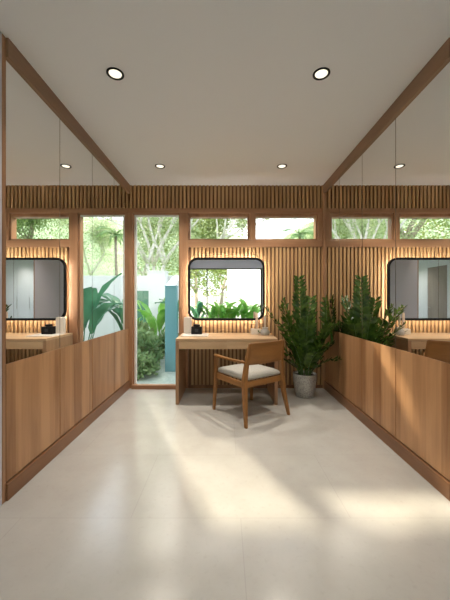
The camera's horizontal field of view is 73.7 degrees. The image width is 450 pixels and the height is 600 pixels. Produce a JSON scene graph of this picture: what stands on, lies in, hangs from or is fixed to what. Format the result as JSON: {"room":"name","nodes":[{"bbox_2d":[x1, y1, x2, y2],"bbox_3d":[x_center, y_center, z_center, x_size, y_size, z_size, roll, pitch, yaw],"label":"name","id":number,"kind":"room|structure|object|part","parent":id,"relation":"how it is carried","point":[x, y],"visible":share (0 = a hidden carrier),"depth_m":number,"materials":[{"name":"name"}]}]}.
{"room":"changing room","nodes":[
{"label":"changing room","id":0,"kind":"room"},
{"bbox_2d":[0,31,1,505],"bbox_3d":[-1.383,-0.190,0.741,0.040,2.880,2.182,0,0,0],"label":"wall","id":1,"kind":"structure","parent":0,"point":[0,31],"depth_m":1.82,"materials":[{"name":"grey paint"}]},
{"bbox_2d":[0,388,449,599],"bbox_3d":[0.023,1.310,0.660,3.170,0.120,7.520,0,0,0],"label":"floor","id":2,"kind":"structure","parent":0,"point":[157,498],"depth_m":1.76,"materials":[{"name":"tile"}]},
{"bbox_2d":[176,333,277,404],"bbox_3d":[0.020,0.855,3.895,1.220,0.790,0.630,0,0,0],"label":"vanity desk","id":3,"kind":"object","parent":2,"relation":"on","point":[214,340],"visible":0.76,"depth_m":3.58,"materials":[{"name":"brown wood"}]},
{"bbox_3d":[-0.571,0.870,3.896,0.038,0.761,0.628,0,0,0],"label":"panel","id":4,"kind":"part","parent":3,"relation":"part of","materials":[{"name":"brown wood"}]},
{"bbox_2d":[181,333,208,336],"bbox_3d":[-0.385,0.456,3.920,0.340,0.009,0.320,0,0,0],"label":"tray","id":5,"kind":"object","parent":3,"relation":"on","point":[202,334],"visible":0.86,"depth_m":3.81,"materials":[{"name":"white stone"}]},
{"bbox_2d":[184,317,191,333],"bbox_3d":[-0.502,0.340,4.060,0.104,0.222,0.056,0,0,0],"label":"vase","id":6,"kind":"object","parent":5,"relation":"on","point":[187,320],"visible":0.91,"depth_m":4.03,"materials":[{"name":"beige ceramic"}]},
{"bbox_2d":[191,324,201,333],"bbox_3d":[-0.375,0.388,3.999,0.140,0.126,0.112,0,0,0],"label":"jar","id":7,"kind":"object","parent":5,"relation":"on","point":[196,328],"visible":1,"depth_m":3.94,"materials":[{"name":"black metal"}]},
{"bbox_3d":[-0.266,0.540,3.595,0.568,0.094,0.022,0,0,0],"label":"drawer","id":8,"kind":"part","parent":3,"relation":"part of","materials":[{"name":"brown wood"}]},
{"bbox_3d":[0.305,0.540,3.595,0.568,0.094,0.022,0,0,0],"label":"drawer","id":9,"kind":"part","parent":3,"relation":"part of","materials":[{"name":"brown wood"}]},
{"bbox_2d":[251,313,260,334],"bbox_3d":[0.415,0.309,4.020,0.140,0.302,0.060,0,0,0],"label":"candle holder","id":10,"kind":"object","parent":3,"relation":"on","point":[253,331],"visible":0.96,"depth_m":3.99,"materials":[{"name":"beige ceramic"}]},
{"bbox_2d":[255,313,257,328],"bbox_3d":[0.425,0.276,4.020,0.033,0.217,0.033,0,0,0],"label":"candle","id":11,"kind":"object","parent":10,"relation":"on","point":[256,326],"depth_m":4.01,"materials":[{"name":"beige wax"}]},
{"bbox_2d":[260,316,269,334],"bbox_3d":[0.525,0.327,3.940,0.120,0.266,0.120,0,0,0],"label":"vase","id":12,"kind":"object","parent":3,"relation":"on","point":[264,331],"visible":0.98,"depth_m":3.90,"materials":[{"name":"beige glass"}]},
{"bbox_2d":[260,327,269,334],"bbox_3d":[0.525,0.408,3.940,0.120,0.104,0.120,0,0,0],"label":"jar","id":13,"kind":"object","parent":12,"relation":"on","point":[264,331],"depth_m":3.90,"materials":[{"name":"clear glass"}]},
{"bbox_3d":[0.611,0.870,3.896,0.038,0.761,0.628,0,0,0],"label":"panel","id":14,"kind":"part","parent":3,"relation":"part of","materials":[{"name":"brown wood"}]},
{"bbox_2d":[213,340,289,428],"bbox_3d":[0.279,0.839,3.337,0.623,0.822,0.644,0,0,-35],"label":"armchair","id":15,"kind":"object","parent":2,"relation":"on","point":[250,369],"visible":1,"depth_m":3.16,"materials":[{"name":"brown wood"}]},
{"bbox_3d":[-0.109,0.944,3.421,0.045,0.612,0.063,0,0,-35],"label":"leg","id":16,"kind":"part","parent":15,"relation":"part of","materials":[{"name":"brown wood"}]},
{"bbox_3d":[0.047,0.855,3.212,0.022,0.060,0.480,0,0,-35],"label":"rail","id":17,"kind":"part","parent":15,"relation":"part of","materials":[{"name":"brown wood"}]},
{"bbox_3d":[0.045,0.631,3.215,0.042,0.030,0.538,0,0,-36],"label":"armrest","id":18,"kind":"part","parent":15,"relation":"part of","materials":[{"name":"brown wood"}]},
{"bbox_3d":[0.211,0.843,2.979,0.100,0.815,0.114,0,0,-35],"label":"leg","id":19,"kind":"part","parent":15,"relation":"part of","materials":[{"name":"brown wood"}]},
{"bbox_2d":[218,364,279,379],"bbox_3d":[0.260,0.789,3.365,0.508,0.076,0.524,0,0,-35],"label":"seat cushion","id":20,"kind":"object","parent":15,"relation":"on","point":[257,371],"depth_m":3.23,"materials":[{"name":"grey fabric"}]},
{"bbox_3d":[0.333,0.944,3.730,0.045,0.612,0.063,0,0,-35],"label":"leg","id":21,"kind":"part","parent":15,"relation":"part of","materials":[{"name":"brown wood"}]},
{"bbox_3d":[0.406,0.855,3.156,0.484,0.060,0.022,0,0,-35],"label":"rail","id":22,"kind":"part","parent":15,"relation":"part of","materials":[{"name":"brown wood"}]},
{"bbox_3d":[0.439,0.540,3.108,0.486,0.224,0.086,0,0,-35],"label":"backrest","id":23,"kind":"part","parent":15,"relation":"part of","materials":[{"name":"brown wood"}]},
{"bbox_3d":[0.639,0.843,3.279,0.100,0.815,0.114,0,0,-35],"label":"leg","id":24,"kind":"part","parent":15,"relation":"part of","materials":[{"name":"brown wood"}]},
{"bbox_2d":[258,275,341,398],"bbox_3d":[0.912,0.455,3.835,0.966,1.590,0.770,0,0,0],"label":"potted plant","id":25,"kind":"object","parent":2,"relation":"on","point":[307,350],"visible":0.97,"depth_m":3.79,"materials":[{"name":"green plant"}]},
{"bbox_3d":[1.035,1.100,3.900,0.300,0.300,0.300,0,0,0],"label":"pot","id":26,"kind":"part","parent":25,"relation":"part of","materials":[{"name":"concrete"}]},
{"bbox_2d":[0,0,449,185],"bbox_3d":[0.023,-1.755,0.660,3.170,0.250,7.520,0,0,0],"label":"ceiling","id":27,"kind":"structure","parent":0,"point":[211,92],"depth_m":2.15,"materials":[{"name":"white paint"}]},
{"bbox_2d":[106,67,123,79],"bbox_3d":[-0.790,-1.626,2.160,0.122,0.008,0.122,0,0,0],"label":"recessed light","id":28,"kind":"object","parent":27,"relation":"in","point":[114,73],"visible":1,"depth_m":2.16,"materials":[{"name":"black metal"}]},
{"bbox_2d":[155,164,164,168],"bbox_3d":[-0.790,-1.626,3.650,0.122,0.008,0.122,0,0,0],"label":"recessed light","id":29,"kind":"object","parent":27,"relation":"in","point":[160,166],"visible":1,"depth_m":3.66,"materials":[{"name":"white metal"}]},
{"bbox_2d":[277,164,286,168],"bbox_3d":[0.694,-1.626,3.650,0.122,0.008,0.122,0,0,0],"label":"recessed light","id":30,"kind":"object","parent":27,"relation":"in","point":[280,166],"visible":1,"depth_m":3.66,"materials":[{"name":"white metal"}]},
{"bbox_2d":[313,67,329,79],"bbox_3d":[0.694,-1.626,2.160,0.122,0.008,0.122,0,0,0],"label":"recessed light","id":31,"kind":"object","parent":27,"relation":"in","point":[322,73],"visible":1,"depth_m":2.16,"materials":[{"name":"black metal"}]},
{"bbox_2d":[129,185,322,384],"bbox_3d":[0.023,-0.190,4.340,2.850,2.880,0.160,0,0,0],"label":"wall","id":32,"kind":"structure","parent":0,"point":[281,263],"depth_m":4.26,"materials":[{"name":"brown wood"}]},
{"bbox_2d":[128,213,132,387],"bbox_3d":[-1.357,0.007,4.332,0.090,2.485,0.175,0,0,0],"label":"trim","id":33,"kind":"structure","parent":32,"relation":"attached to","point":[130,214],"depth_m":4.25,"materials":[{"name":"brown wood"}]},
{"bbox_2d":[131,384,175,388],"bbox_3d":[-0.976,1.222,4.237,0.672,0.055,0.075,0,0,0],"label":"trim","id":34,"kind":"structure","parent":32,"relation":"attached to","point":[133,386],"depth_m":4.20,"materials":[{"name":"brown wood"}]},
{"bbox_2d":[133,213,179,383],"bbox_3d":[-0.976,0.007,4.327,0.672,2.485,0.105,0,0,0],"label":"window","id":35,"kind":"structure","parent":32,"relation":"in","point":[135,215],"depth_m":4.29,"materials":[{"name":"brown wood"}]},
{"bbox_2d":[180,213,188,387],"bbox_3d":[-0.580,0.007,4.332,0.120,2.485,0.175,0,0,0],"label":"trim","id":36,"kind":"structure","parent":32,"relation":"attached to","point":[184,217],"depth_m":4.25,"materials":[{"name":"brown wood"}]},
{"bbox_2d":[189,213,248,239],"bbox_3d":[-0.087,-1.042,4.327,0.865,0.385,0.105,0,0,0],"label":"window","id":37,"kind":"structure","parent":32,"relation":"in","point":[191,215],"depth_m":4.28,"materials":[{"name":"brown wood"}]},
{"bbox_2d":[129,208,322,213],"bbox_3d":[0.023,-1.268,4.335,2.850,0.065,0.170,0,0,0],"label":"trim","id":38,"kind":"structure","parent":32,"relation":"attached to","point":[131,210],"depth_m":4.25,"materials":[{"name":"brown wood"}]},
{"bbox_2d":[188,258,264,320],"bbox_3d":[0.020,-0.152,4.213,1.070,0.875,0.097,0,0,0],"label":"framed mirror","id":39,"kind":"object","parent":32,"relation":"attached to","point":[219,289],"visible":0.98,"depth_m":4.17,"materials":[{"name":"black mirror"}]},
{"bbox_2d":[249,213,254,239],"bbox_3d":[0.383,-1.042,4.335,0.075,0.385,0.170,0,0,0],"label":"trim","id":40,"kind":"structure","parent":32,"relation":"attached to","point":[251,215],"depth_m":4.25,"materials":[{"name":"brown wood"}]},
{"bbox_2d":[188,240,322,246],"bbox_3d":[0.464,-0.800,4.335,1.968,0.100,0.170,0,0,0],"label":"trim","id":41,"kind":"structure","parent":32,"relation":"attached to","point":[191,243],"depth_m":4.25,"materials":[{"name":"brown wood"}]},
{"bbox_2d":[188,385,322,387],"bbox_3d":[0.433,1.228,4.255,1.906,0.045,0.010,0,0,0],"label":"baseboard","id":42,"kind":"structure","parent":32,"relation":"attached to","point":[189,386],"depth_m":4.25,"materials":[{"name":"brown wood"}]},
{"bbox_2d":[255,213,316,239],"bbox_3d":[0.868,-1.042,4.327,0.895,0.385,0.105,0,0,0],"label":"window","id":43,"kind":"structure","parent":32,"relation":"in","point":[257,215],"depth_m":4.28,"materials":[{"name":"brown wood"}]},
{"bbox_2d":[317,213,322,239],"bbox_3d":[1.381,-1.042,4.335,0.133,0.385,0.170,0,0,0],"label":"trim","id":44,"kind":"structure","parent":32,"relation":"attached to","point":[319,215],"depth_m":4.25,"materials":[{"name":"brown wood"}]},
{"bbox_2d":[323,193,324,388],"bbox_3d":[1.397,-0.130,4.247,0.022,2.760,0.025,0,0,0],"label":"trim","id":45,"kind":"structure","parent":32,"relation":"attached to","point":[323,193],"depth_m":4.24,"materials":[{"name":"brown wood"}]},
{"bbox_3d":[-1.482,-0.190,0.660,0.160,2.880,7.520,0,0,0],"label":"wall","id":46,"kind":"structure","parent":0,"visible":0},
{"bbox_2d":[2,34,5,503],"bbox_3d":[-1.381,-0.190,1.848,0.042,2.880,0.028,0,0,0],"label":"trim","id":47,"kind":"structure","parent":46,"relation":"attached to","point":[3,36],"depth_m":1.84,"materials":[{"name":"brown wood"}]},
{"bbox_2d":[6,349,59,481],"bbox_3d":[-1.379,0.766,2.168,0.036,0.732,0.605,0,0,0],"label":"wood panel","id":48,"kind":"object","parent":46,"relation":"attached to","point":[32,383],"visible":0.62,"depth_m":2.10,"materials":[{"name":"brown wood"}]},
{"bbox_2d":[6,58,59,363],"bbox_3d":[-1.365,-0.556,2.168,0.006,1.908,0.605,0,0,0],"label":"mirror panel","id":49,"kind":"object","parent":46,"relation":"attached to","point":[32,126],"visible":1,"depth_m":2.10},
{"bbox_2d":[6,38,129,193],"bbox_3d":[-1.373,-1.570,3.061,0.058,0.120,2.398,0,0,0],"label":"trim","id":50,"kind":"structure","parent":46,"relation":"attached to","point":[13,54],"depth_m":2.39,"materials":[{"name":"brown wood"}]},
{"bbox_2d":[6,381,129,500],"bbox_3d":[-1.375,1.198,3.054,0.054,0.105,2.383,0,0,0],"label":"baseboard","id":51,"kind":"structure","parent":46,"relation":"attached to","point":[34,467],"depth_m":2.40,"materials":[{"name":"brown wood"}]},
{"bbox_2d":[59,339,91,436],"bbox_3d":[-1.379,0.766,2.777,0.036,0.732,0.597,0,0,0],"label":"wood panel","id":52,"kind":"object","parent":46,"relation":"attached to","point":[75,359],"visible":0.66,"depth_m":2.73,"materials":[{"name":"brown wood"}]},
{"bbox_2d":[60,118,91,347],"bbox_3d":[-1.365,-0.556,2.777,0.006,1.908,0.597,0,0,0],"label":"mirror panel","id":53,"kind":"object","parent":46,"relation":"attached to","point":[75,157],"visible":1,"depth_m":2.72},
{"bbox_2d":[92,333,113,409],"bbox_3d":[-1.379,0.766,3.382,0.036,0.732,0.597,0,0,0],"label":"wood panel","id":54,"kind":"object","parent":46,"relation":"attached to","point":[102,346],"visible":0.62,"depth_m":3.33,"materials":[{"name":"brown wood"}]},
{"bbox_2d":[92,153,113,338],"bbox_3d":[-1.365,-0.556,3.382,0.006,1.908,0.597,0,0,0],"label":"mirror panel","id":55,"kind":"object","parent":46,"relation":"attached to","point":[102,179],"visible":1,"depth_m":3.34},
{"bbox_2d":[114,328,128,391],"bbox_3d":[-1.379,0.766,3.965,0.036,0.732,0.552,0,0,0],"label":"wood panel","id":56,"kind":"object","parent":46,"relation":"attached to","point":[121,338],"visible":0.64,"depth_m":3.94,"materials":[{"name":"brown wood"}]},
{"bbox_2d":[114,178,128,331],"bbox_3d":[-1.365,-0.556,3.965,0.006,1.908,0.552,0,0,0],"label":"mirror panel","id":57,"kind":"object","parent":46,"relation":"attached to","point":[121,196],"visible":1,"depth_m":3.95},
{"bbox_3d":[1.528,-0.190,0.660,0.160,2.880,7.520,0,0,0],"label":"wall","id":58,"kind":"structure","parent":0,"visible":0},
{"bbox_2d":[325,332,339,391],"bbox_3d":[1.424,0.766,3.965,0.036,0.732,0.552,0,0,0],"label":"wood panel","id":59,"kind":"object","parent":58,"relation":"attached to","point":[332,368],"visible":0.52,"depth_m":3.89,"materials":[{"name":"brown wood"}]},
{"bbox_2d":[325,177,339,331],"bbox_3d":[1.411,-0.556,3.965,0.006,1.908,0.552,0,0,0],"label":"mirror panel","id":60,"kind":"object","parent":58,"relation":"attached to","point":[332,195],"visible":0.79,"depth_m":3.89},
{"bbox_2d":[340,333,361,409],"bbox_3d":[1.424,0.766,3.382,0.036,0.732,0.597,0,0,0],"label":"wood panel","id":61,"kind":"object","parent":58,"relation":"attached to","point":[350,346],"visible":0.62,"depth_m":3.33,"materials":[{"name":"brown wood"}]},
{"bbox_2d":[340,154,361,338],"bbox_3d":[1.411,-0.556,3.382,0.006,1.908,0.597,0,0,0],"label":"mirror panel","id":62,"kind":"object","parent":58,"relation":"attached to","point":[351,179],"visible":1,"depth_m":3.34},
{"bbox_2d":[362,117,395,347],"bbox_3d":[1.411,-0.556,2.777,0.006,1.908,0.597,0,0,0],"label":"mirror panel","id":63,"kind":"object","parent":58,"relation":"attached to","point":[379,158],"visible":1,"depth_m":2.75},
{"bbox_2d":[362,339,396,436],"bbox_3d":[1.424,0.766,2.777,0.036,0.732,0.597,0,0,0],"label":"wood panel","id":64,"kind":"object","parent":58,"relation":"attached to","point":[378,360],"visible":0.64,"depth_m":2.73,"materials":[{"name":"brown wood"}]},
{"bbox_2d":[323,38,449,192],"bbox_3d":[1.419,-1.570,3.061,0.058,0.120,2.398,0,0,0],"label":"trim","id":65,"kind":"structure","parent":58,"relation":"attached to","point":[442,55],"depth_m":2.40,"materials":[{"name":"brown wood"}]},
{"bbox_2d":[324,381,449,500],"bbox_3d":[1.421,1.198,3.054,0.054,0.105,2.383,0,0,0],"label":"baseboard","id":66,"kind":"structure","parent":58,"relation":"attached to","point":[439,482],"depth_m":2.41,"materials":[{"name":"brown wood"}]},
{"bbox_2d":[396,349,449,480],"bbox_3d":[1.424,0.766,2.168,0.036,0.732,0.605,0,0,0],"label":"wood panel","id":67,"kind":"object","parent":58,"relation":"attached to","point":[422,382],"visible":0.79,"depth_m":2.11,"materials":[{"name":"brown wood"}]},
{"bbox_2d":[396,59,449,362],"bbox_3d":[1.411,-0.556,2.168,0.006,1.908,0.605,0,0,0],"label":"mirror panel","id":68,"kind":"object","parent":58,"relation":"attached to","point":[423,125],"visible":1,"depth_m":2.12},
{"label":"outside","id":69,"kind":"structure","parent":0,"visible":0},
{"bbox_3d":[0.000,1.490,47.210,120.000,0.220,85.580,0,0,0],"label":"ground","id":70,"kind":"structure","parent":69,"visible":0},
{"bbox_2d":[137,319,159,347],"bbox_3d":[-2.078,0.895,6.902,1.146,0.979,1.112,0,0,0],"label":"shrub","id":71,"kind":"object","parent":70,"relation":"on","point":[140,324],"visible":0.06,"depth_m":6.89,"materials":[{"name":"green plant"}]},
{"bbox_2d":[137,348,160,379],"bbox_3d":[-1.587,1.128,5.300,0.941,0.527,0.919,0,0,0],"label":"shrub","id":72,"kind":"object","parent":70,"relation":"on","point":[146,363],"visible":0.44,"depth_m":5.17,"materials":[{"name":"green plant"}]},
{"bbox_2d":[137,326,164,362],"bbox_3d":[-1.766,0.953,6.109,1.059,0.862,1.071,0,0,0],"label":"shrub","id":73,"kind":"object","parent":70,"relation":"on","point":[144,340],"visible":0.44,"depth_m":5.98,"materials":[{"name":"green plant"}]},
{"bbox_2d":[137,356,175,383],"bbox_3d":[-0.425,1.360,5.950,2.050,0.040,2.900,0,0,0],"label":"paved path","id":74,"kind":"structure","parent":70,"relation":"on","point":[164,377],"depth_m":5.12,"materials":[{"name":"grey concrete"}]},
{"bbox_2d":[155,299,178,311],"bbox_3d":[-0.561,0.402,6.913,2.166,1.966,1.738,0,0,0],"label":"banana plant","id":75,"kind":"object","parent":74,"relation":"on","point":[162,301],"visible":0.03,"depth_m":6.94,"materials":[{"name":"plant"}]},
{"bbox_2d":[158,331,178,354],"bbox_3d":[-1.294,1.038,7.192,0.860,0.693,0.862,0,0,45],"label":"shrub","id":76,"kind":"object","parent":74,"relation":"on","point":[162,336],"visible":0.14,"depth_m":6.98,"materials":[{"name":"green plant"}]},
{"bbox_2d":[165,286,177,371],"bbox_3d":[-1.010,0.555,5.675,0.230,1.650,0.170,0,0,0],"label":"screen panel","id":77,"kind":"object","parent":74,"relation":"on","point":[171,292],"visible":0.82,"depth_m":5.60,"materials":[{"name":"teal"}]},
{"bbox_2d":[137,298,178,335],"bbox_3d":[-1.647,0.596,7.647,1.642,1.579,1.590,0,0,0],"label":"banana plant","id":78,"kind":"object","parent":70,"relation":"on","point":[158,324],"visible":0.38,"depth_m":7.33,"materials":[{"name":"green plant"}]},
{"bbox_2d":[137,276,178,332],"bbox_3d":[0.000,0.325,9.125,28.000,2.110,0.250,0,0,0],"label":"wall","id":79,"kind":"structure","parent":70,"relation":"on","point":[142,281],"depth_m":9.00,"materials":[{"name":"white paint"}]},
{"bbox_2d":[148,271,168,335],"bbox_3d":[-1.945,0.270,8.785,0.530,2.220,0.410,0,0,0],"label":"wall","id":80,"kind":"structure","parent":70,"relation":"on","point":[158,280],"depth_m":8.60,"materials":[{"name":"white paint"}]},
{"bbox_2d":[137,291,148,327],"bbox_3d":[-2.701,0.530,8.900,0.898,1.600,0.060,0,0,0],"label":"gate","id":81,"kind":"object","parent":80,"relation":"attached to","point":[143,296],"visible":0.14,"depth_m":8.87,"materials":[{"name":"green"}]},
{"bbox_2d":[137,217,201,275],"bbox_3d":[-4.181,-2.925,19.171,7.106,8.666,6.966,0,0,-41],"label":"tree","id":82,"kind":"object","parent":70,"relation":"on","point":[155,219],"visible":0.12,"depth_m":18.57,"materials":[{"name":"green plant"}]},
{"bbox_2d":[164,275,178,287],"bbox_3d":[-1.315,0.360,7.600,0.269,2.040,0.630,0,0,6],"label":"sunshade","id":83,"kind":"object","parent":70,"relation":"on","point":[173,281],"visible":0.48,"depth_m":7.53,"materials":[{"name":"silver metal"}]},
{"bbox_2d":[140,218,258,274],"bbox_3d":[-1.545,-2.728,18.086,6.186,8.269,6.972,0,0,34],"label":"tree","id":84,"kind":"object","parent":70,"relation":"on","point":[209,229],"visible":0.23,"depth_m":17.93,"materials":[{"name":"green plant"}]},
{"bbox_2d":[137,217,304,275],"bbox_3d":[-1.728,-2.440,12.431,8.512,7.744,7.128,0,0,-5],"label":"tree","id":85,"kind":"object","parent":70,"relation":"on","point":[164,259],"visible":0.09,"depth_m":12.04,"materials":[{"name":"green plant"}]},
{"bbox_2d":[282,226,313,238],"bbox_3d":[6.054,-2.200,24.009,2.965,7.164,2.879,0,0,0],"label":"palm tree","id":86,"kind":"object","parent":70,"relation":"on","point":[301,233],"visible":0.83,"depth_m":23.79,"materials":[{"name":"green plant"}]},
{"bbox_2d":[288,219,313,238],"bbox_3d":[8.941,-3.861,25.702,8.101,10.536,8.108,0,0,28],"label":"tree","id":87,"kind":"object","parent":70,"relation":"on","point":[311,223],"visible":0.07,"depth_m":25.67,"materials":[{"name":"green plant"}]},
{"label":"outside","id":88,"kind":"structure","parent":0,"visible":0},
{"bbox_2d":[137,225,312,275],"bbox_3d":[0.000,-12.239,63.000,140.000,28.035,36.000,0,0,0],"label":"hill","id":89,"kind":"structure","parent":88,"point":[235,236],"depth_m":59.76,"materials":[{"name":"green plant"}]}
]}

